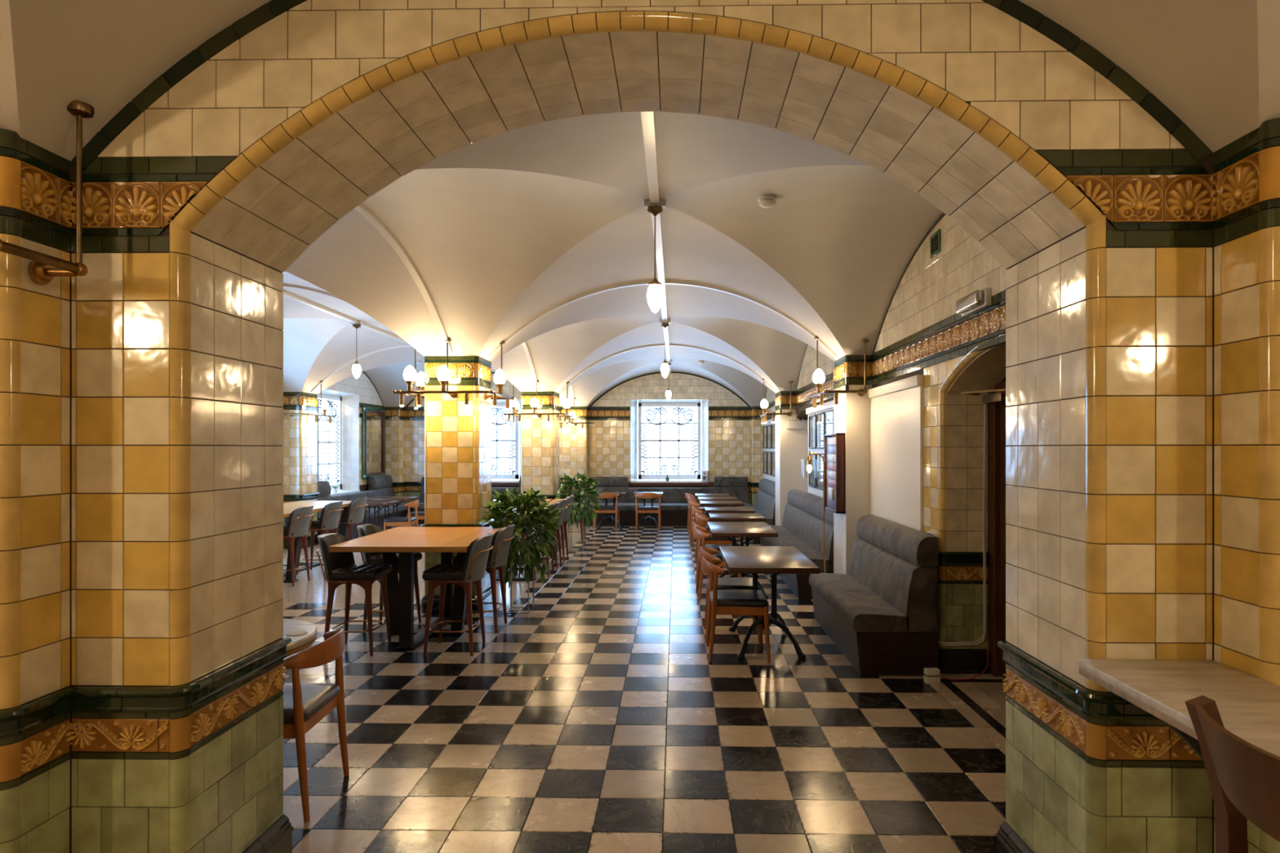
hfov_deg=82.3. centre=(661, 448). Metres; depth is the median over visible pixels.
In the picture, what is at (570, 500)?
bar stool
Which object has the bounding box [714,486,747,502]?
cushion
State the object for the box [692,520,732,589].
chair
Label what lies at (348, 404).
window
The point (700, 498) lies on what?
dining table
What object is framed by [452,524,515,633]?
bar stool
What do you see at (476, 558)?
cushion
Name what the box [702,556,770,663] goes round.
chair
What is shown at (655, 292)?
pendant lamp
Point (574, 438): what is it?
pillar
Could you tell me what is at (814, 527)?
cushion
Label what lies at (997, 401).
door
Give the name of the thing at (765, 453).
picture
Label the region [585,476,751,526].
banquette
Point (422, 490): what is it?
cushion
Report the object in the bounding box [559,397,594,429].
chandelier
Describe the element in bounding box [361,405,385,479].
wall mirror
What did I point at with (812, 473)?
print
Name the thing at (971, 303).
diffuser
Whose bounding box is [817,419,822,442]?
window pane
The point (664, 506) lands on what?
seat cushion
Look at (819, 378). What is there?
chandelier
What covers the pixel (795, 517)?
cushion
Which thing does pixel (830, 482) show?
leaflet
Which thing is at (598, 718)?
floor
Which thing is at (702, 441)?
window
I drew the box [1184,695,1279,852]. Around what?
bar chair
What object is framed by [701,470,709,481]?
speaker
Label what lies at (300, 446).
wall
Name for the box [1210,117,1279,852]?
wall
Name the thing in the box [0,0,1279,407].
ceiling
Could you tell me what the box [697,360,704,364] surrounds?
smoke detector
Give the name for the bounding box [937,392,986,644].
cable
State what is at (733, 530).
dining table
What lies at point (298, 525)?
chair back
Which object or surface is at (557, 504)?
bar stool
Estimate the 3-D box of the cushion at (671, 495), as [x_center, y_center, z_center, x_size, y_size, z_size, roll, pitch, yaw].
[0.205,1.111,16.325,1.928,0.452,0.230,0,0,1]
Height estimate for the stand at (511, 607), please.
0.785 m
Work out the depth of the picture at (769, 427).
14.94 m
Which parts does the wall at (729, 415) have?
sill rail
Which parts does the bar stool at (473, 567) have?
leg, leg, seat, leg, rod, leg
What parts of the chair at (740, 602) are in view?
leg, leg, rail, seat, seat frame, leg, leg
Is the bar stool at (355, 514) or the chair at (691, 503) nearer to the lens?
the bar stool at (355, 514)
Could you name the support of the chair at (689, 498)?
on the floor
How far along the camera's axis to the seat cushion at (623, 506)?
15.45 m
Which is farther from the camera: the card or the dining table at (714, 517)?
the dining table at (714, 517)
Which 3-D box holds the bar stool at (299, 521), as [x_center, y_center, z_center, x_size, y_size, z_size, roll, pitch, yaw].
[-4.543,1.181,8.928,0.534,0.941,0.447,0,0,1]
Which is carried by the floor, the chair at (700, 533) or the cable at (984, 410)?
the chair at (700, 533)
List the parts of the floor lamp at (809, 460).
bulb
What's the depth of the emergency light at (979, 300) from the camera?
4.61 m
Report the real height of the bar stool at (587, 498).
0.941 m
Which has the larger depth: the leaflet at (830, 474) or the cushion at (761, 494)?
the cushion at (761, 494)
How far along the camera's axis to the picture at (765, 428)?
15.62 m
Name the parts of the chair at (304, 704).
leg, seat frame, seat, rail, leg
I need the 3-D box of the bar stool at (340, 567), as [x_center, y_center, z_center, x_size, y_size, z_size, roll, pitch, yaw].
[-2.529,1.181,5.999,0.534,0.941,0.447,0,0,1]
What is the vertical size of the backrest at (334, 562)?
0.335 m
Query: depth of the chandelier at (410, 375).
7.16 m
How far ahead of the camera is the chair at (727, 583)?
6.36 m
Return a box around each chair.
[281,628,349,822]
[383,499,419,530]
[405,511,424,526]
[592,492,619,531]
[634,492,662,531]
[684,493,705,533]
[687,496,708,539]
[688,500,711,547]
[692,506,710,559]
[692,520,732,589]
[693,526,741,600]
[695,512,731,544]
[699,546,759,643]
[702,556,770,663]
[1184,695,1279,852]
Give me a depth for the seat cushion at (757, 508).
14.73 m
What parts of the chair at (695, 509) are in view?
leg, rail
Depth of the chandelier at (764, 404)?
11.91 m
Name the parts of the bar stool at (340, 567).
leg, rod, leg, seat, leg, leg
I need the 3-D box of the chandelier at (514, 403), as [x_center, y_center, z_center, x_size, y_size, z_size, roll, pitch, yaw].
[-2.027,-0.757,12.219,1.033,0.707,1.033,0,0,1]
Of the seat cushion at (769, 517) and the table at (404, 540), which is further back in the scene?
the seat cushion at (769, 517)
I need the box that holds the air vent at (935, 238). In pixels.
[929,228,941,258]
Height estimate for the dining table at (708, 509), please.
0.745 m
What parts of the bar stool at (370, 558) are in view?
leg, leg, seat, leg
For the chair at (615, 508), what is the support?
on the floor
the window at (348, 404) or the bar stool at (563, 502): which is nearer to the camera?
the bar stool at (563, 502)
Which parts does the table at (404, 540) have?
post, post, plate, post, post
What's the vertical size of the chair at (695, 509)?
0.775 m
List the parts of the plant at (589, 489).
pot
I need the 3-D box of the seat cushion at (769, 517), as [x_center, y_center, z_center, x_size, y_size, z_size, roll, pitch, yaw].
[1.746,1.268,13.279,0.417,0.136,1.378,0,0,1]
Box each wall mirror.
[316,399,318,480]
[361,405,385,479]
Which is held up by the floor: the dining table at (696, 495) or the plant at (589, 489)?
the dining table at (696, 495)
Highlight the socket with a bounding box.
[806,450,812,465]
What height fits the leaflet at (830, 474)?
0.078 m
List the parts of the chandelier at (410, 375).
globe, rod, globe, globe, rod, globe, rod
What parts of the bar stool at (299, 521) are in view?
seat, leg, rod, leg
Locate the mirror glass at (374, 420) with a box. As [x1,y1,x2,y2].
[366,412,382,473]
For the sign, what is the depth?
11.78 m
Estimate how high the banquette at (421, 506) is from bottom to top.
1.011 m
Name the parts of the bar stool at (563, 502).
leg, leg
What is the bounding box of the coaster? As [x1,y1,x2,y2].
[286,630,307,635]
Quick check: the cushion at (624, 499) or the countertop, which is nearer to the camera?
the countertop
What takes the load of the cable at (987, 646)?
on the floor
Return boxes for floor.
[281,522,1007,852]
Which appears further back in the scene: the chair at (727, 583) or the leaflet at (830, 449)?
the leaflet at (830, 449)
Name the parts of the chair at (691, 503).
leg, leg, rail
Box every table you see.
[281,618,317,656]
[283,500,351,582]
[328,526,502,650]
[357,500,398,537]
[366,496,418,529]
[493,498,563,581]
[595,491,626,530]
[632,491,663,530]
[694,493,729,497]
[697,496,737,506]
[699,500,744,506]
[704,506,755,546]
[707,521,777,599]
[708,512,765,568]
[719,546,819,659]
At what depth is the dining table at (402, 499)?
13.38 m
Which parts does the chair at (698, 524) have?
leg, rail, seat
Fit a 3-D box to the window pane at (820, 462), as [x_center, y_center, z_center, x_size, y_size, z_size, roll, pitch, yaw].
[2.099,0.311,9.672,0.002,0.296,0.316,0,0,1]
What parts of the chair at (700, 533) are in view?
leg, leg, rail, seat, seat frame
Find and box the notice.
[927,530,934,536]
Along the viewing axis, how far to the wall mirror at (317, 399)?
13.20 m
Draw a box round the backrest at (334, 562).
[319,533,355,581]
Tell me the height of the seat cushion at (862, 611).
0.136 m
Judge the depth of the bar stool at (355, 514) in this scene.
10.35 m
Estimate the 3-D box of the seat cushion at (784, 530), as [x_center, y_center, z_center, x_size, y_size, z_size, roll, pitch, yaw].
[1.700,1.268,10.820,0.417,0.136,1.298,0,0,1]
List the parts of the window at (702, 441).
sill, meeting rail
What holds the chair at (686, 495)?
on the floor
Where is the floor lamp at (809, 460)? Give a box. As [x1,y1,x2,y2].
[806,450,825,573]
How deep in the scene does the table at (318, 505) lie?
9.92 m
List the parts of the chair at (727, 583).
leg, leg, rail, seat, leg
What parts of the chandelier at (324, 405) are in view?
rod, globe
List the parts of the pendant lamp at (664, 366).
rod, globe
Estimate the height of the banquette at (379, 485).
1.061 m
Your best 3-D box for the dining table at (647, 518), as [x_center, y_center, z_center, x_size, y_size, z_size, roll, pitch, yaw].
[-0.276,1.282,14.938,0.600,0.745,0.620,0,0,1]
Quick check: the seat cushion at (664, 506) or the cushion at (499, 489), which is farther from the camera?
the cushion at (499, 489)
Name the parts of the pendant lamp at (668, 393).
globe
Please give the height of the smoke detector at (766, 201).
0.072 m
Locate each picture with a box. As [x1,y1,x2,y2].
[763,426,767,448]
[763,451,767,474]
[767,424,771,448]
[767,451,771,475]
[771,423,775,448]
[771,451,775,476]
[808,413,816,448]
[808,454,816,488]
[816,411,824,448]
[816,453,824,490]
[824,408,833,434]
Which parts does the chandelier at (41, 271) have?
rod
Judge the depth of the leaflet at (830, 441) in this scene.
7.58 m
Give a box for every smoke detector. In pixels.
[416,360,422,364]
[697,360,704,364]
[757,194,777,208]
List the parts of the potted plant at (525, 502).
pot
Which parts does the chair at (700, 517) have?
rail, seat frame, seat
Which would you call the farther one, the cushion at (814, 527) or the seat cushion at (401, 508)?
the seat cushion at (401, 508)
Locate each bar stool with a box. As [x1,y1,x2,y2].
[283,505,314,586]
[296,501,343,574]
[315,533,392,656]
[327,497,368,559]
[356,524,422,631]
[422,533,493,656]
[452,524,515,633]
[518,502,559,577]
[537,495,573,561]
[538,498,567,568]
[563,490,589,542]
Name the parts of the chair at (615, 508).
leg, seat frame, seat, rail, leg, leg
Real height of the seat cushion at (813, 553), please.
0.136 m
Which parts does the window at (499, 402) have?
meeting rail, sill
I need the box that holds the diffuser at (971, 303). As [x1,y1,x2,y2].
[955,289,982,314]
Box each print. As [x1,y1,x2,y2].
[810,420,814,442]
[810,459,814,481]
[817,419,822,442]
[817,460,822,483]
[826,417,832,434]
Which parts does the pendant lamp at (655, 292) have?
rod, globe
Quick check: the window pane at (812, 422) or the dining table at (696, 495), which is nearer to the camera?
the window pane at (812, 422)
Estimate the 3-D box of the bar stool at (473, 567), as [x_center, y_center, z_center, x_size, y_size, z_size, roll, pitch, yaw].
[-1.653,1.181,6.003,0.534,0.941,0.447,0,0,1]
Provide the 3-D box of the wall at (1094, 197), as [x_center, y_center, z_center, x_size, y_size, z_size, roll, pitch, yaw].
[-0.150,-0.159,2.608,7.600,3.620,0.650,0,0,1]
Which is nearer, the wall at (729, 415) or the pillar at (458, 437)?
the pillar at (458, 437)
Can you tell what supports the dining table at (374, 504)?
on the floor
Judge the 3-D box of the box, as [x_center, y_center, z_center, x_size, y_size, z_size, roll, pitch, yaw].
[1.898,1.601,5.145,0.100,0.100,0.060,0,0,-5]
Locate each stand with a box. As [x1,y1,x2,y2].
[504,532,533,614]
[568,501,585,551]
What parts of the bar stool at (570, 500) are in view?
leg, leg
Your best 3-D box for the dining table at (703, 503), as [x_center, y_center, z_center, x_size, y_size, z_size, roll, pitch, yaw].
[1.000,1.282,12.338,0.710,0.745,0.690,0,0,1]
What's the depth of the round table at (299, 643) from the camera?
3.59 m
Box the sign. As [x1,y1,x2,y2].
[786,418,807,429]
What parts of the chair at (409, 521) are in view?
leg, seat, seat frame, leg, rail, leg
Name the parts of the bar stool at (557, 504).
leg, leg, leg, leg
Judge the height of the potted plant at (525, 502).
1.006 m
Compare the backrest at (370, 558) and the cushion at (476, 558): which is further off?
the backrest at (370, 558)
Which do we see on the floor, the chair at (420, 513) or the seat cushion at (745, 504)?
the chair at (420, 513)
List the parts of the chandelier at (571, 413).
globe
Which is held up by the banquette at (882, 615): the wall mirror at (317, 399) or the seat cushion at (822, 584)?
the seat cushion at (822, 584)
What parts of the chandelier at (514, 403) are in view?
globe, globe, globe, rod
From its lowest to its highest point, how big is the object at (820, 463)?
0.480 m
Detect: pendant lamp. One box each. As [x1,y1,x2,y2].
[351,324,360,378]
[647,205,662,313]
[661,323,669,377]
[665,363,671,399]
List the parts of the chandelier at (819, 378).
rod, globe, rod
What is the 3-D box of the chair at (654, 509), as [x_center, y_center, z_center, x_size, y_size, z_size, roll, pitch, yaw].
[-0.271,1.264,14.686,0.565,0.775,0.518,0,0,1]
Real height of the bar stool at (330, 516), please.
0.941 m
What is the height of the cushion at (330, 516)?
0.335 m
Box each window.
[317,389,360,495]
[490,400,521,482]
[630,399,708,482]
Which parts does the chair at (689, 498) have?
leg, rail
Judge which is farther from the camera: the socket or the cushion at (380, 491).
the cushion at (380, 491)
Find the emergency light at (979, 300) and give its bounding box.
[955,287,991,315]
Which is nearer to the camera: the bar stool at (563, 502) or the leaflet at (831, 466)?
the leaflet at (831, 466)
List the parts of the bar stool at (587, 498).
leg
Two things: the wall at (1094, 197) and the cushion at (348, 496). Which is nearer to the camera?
the wall at (1094, 197)
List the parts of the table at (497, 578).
plate, post, post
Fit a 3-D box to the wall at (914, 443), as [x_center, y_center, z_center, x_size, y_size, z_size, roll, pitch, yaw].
[2.317,-0.159,9.913,0.943,3.620,14.090,0,0,1]
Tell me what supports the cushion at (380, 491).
on the banquette at (379, 485)
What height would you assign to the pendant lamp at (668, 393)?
0.735 m
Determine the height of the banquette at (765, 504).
1.011 m
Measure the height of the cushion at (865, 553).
0.472 m
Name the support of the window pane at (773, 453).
attached to the wall at (914, 443)
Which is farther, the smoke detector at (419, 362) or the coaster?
the smoke detector at (419, 362)
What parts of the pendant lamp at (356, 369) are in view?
globe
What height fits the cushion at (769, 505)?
0.472 m
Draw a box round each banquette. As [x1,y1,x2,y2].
[316,475,413,539]
[413,476,559,524]
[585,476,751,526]
[737,478,775,543]
[760,488,833,599]
[808,514,937,675]
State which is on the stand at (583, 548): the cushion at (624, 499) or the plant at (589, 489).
the plant at (589, 489)
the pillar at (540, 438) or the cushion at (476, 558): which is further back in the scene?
the pillar at (540, 438)
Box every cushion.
[316,495,333,518]
[318,501,339,528]
[330,490,377,508]
[339,505,399,519]
[345,497,365,522]
[368,487,395,496]
[390,502,413,511]
[413,502,424,509]
[420,486,425,502]
[460,533,491,580]
[486,524,513,566]
[491,487,519,500]
[586,502,635,511]
[588,486,627,502]
[627,487,714,502]
[634,502,687,511]
[687,502,751,511]
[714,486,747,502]
[737,505,762,511]
[755,489,768,511]
[755,511,773,525]
[763,493,775,525]
[763,524,795,542]
[768,534,809,546]
[782,503,812,541]
[782,545,831,570]
[804,515,833,570]
[808,572,873,604]
[828,590,909,632]
[848,537,885,591]
[873,551,937,631]
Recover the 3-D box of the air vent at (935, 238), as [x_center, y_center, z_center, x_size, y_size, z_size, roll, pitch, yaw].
[2.050,-1.529,5.482,0.016,0.170,0.200,0,0,1]
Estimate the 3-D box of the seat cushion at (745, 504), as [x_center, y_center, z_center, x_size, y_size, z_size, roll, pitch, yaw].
[1.226,1.266,15.809,1.348,0.138,0.829,0,0,1]
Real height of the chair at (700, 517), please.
0.775 m
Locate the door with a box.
[960,381,1007,678]
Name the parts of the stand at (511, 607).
ring rail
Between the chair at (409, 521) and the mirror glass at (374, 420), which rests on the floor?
the chair at (409, 521)
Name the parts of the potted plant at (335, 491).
pot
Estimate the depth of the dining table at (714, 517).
9.64 m
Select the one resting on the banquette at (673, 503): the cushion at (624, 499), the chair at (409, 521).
the cushion at (624, 499)
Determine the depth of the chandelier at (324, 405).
12.28 m
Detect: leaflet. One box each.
[826,436,835,444]
[826,445,835,453]
[826,453,835,462]
[826,462,835,471]
[826,470,835,479]
[826,478,835,488]
[826,487,835,511]
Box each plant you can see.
[332,485,337,493]
[474,486,565,588]
[555,472,603,528]
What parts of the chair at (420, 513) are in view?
seat, seat frame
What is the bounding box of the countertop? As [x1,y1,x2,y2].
[1077,658,1279,761]
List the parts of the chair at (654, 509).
leg, seat frame, seat, rail, leg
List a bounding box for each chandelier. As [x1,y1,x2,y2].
[0,100,94,284]
[283,380,334,424]
[392,337,514,410]
[502,380,573,424]
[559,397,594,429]
[760,377,792,423]
[808,335,869,409]
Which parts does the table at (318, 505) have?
post, post, plate, post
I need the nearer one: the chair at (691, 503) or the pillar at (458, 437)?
the pillar at (458, 437)
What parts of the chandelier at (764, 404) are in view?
globe, rod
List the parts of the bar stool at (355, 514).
seat, leg, rod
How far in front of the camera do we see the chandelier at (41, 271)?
2.23 m
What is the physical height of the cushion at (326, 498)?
0.472 m
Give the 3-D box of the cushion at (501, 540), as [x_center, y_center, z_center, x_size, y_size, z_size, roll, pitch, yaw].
[-1.462,0.883,6.709,0.189,0.335,0.410,0,0,1]
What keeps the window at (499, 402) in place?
in the wall at (729, 415)
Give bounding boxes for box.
[923,667,940,684]
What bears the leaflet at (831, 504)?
in the rack
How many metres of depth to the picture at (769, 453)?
14.94 m
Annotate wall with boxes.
[0,42,73,852]
[69,0,1213,852]
[281,371,405,548]
[404,371,751,504]
[749,213,1007,674]
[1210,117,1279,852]
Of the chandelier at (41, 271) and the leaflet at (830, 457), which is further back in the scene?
the leaflet at (830, 457)
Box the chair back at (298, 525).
[285,506,309,536]
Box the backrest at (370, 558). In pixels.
[358,524,383,564]
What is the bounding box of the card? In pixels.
[828,487,833,500]
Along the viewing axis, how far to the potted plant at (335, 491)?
14.04 m
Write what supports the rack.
attached to the wall at (914, 443)
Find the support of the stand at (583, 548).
on the floor
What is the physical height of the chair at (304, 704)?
0.775 m
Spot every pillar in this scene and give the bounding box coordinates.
[420,334,494,613]
[519,391,561,547]
[560,406,588,522]
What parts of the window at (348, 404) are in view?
meeting rail, sash frame, sill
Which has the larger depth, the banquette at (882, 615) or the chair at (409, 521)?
the chair at (409, 521)
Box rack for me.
[824,433,844,513]
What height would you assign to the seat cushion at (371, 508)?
0.136 m
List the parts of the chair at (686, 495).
leg, leg, rail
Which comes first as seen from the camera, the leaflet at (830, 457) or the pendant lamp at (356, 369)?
the leaflet at (830, 457)
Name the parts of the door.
frame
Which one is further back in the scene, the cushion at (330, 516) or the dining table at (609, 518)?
the dining table at (609, 518)
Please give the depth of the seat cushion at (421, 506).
15.85 m
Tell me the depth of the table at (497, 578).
9.15 m
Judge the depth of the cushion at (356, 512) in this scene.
10.37 m
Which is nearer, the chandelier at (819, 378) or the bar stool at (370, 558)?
the bar stool at (370, 558)
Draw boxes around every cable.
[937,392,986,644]
[940,646,988,680]
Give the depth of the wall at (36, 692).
2.22 m
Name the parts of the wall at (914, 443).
cornice, niche panel, cornice, cornice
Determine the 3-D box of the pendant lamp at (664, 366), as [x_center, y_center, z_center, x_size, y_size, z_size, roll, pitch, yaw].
[0.043,-1.312,9.876,0.112,0.735,0.112,0,0,1]
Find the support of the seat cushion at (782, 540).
on the banquette at (802, 528)
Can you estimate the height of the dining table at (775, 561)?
0.747 m
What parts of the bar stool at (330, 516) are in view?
leg, leg, seat, leg, rod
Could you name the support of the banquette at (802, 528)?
on the floor
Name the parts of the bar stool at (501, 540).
leg, seat, leg, rod, leg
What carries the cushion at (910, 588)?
on the banquette at (882, 615)
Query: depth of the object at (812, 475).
10.17 m

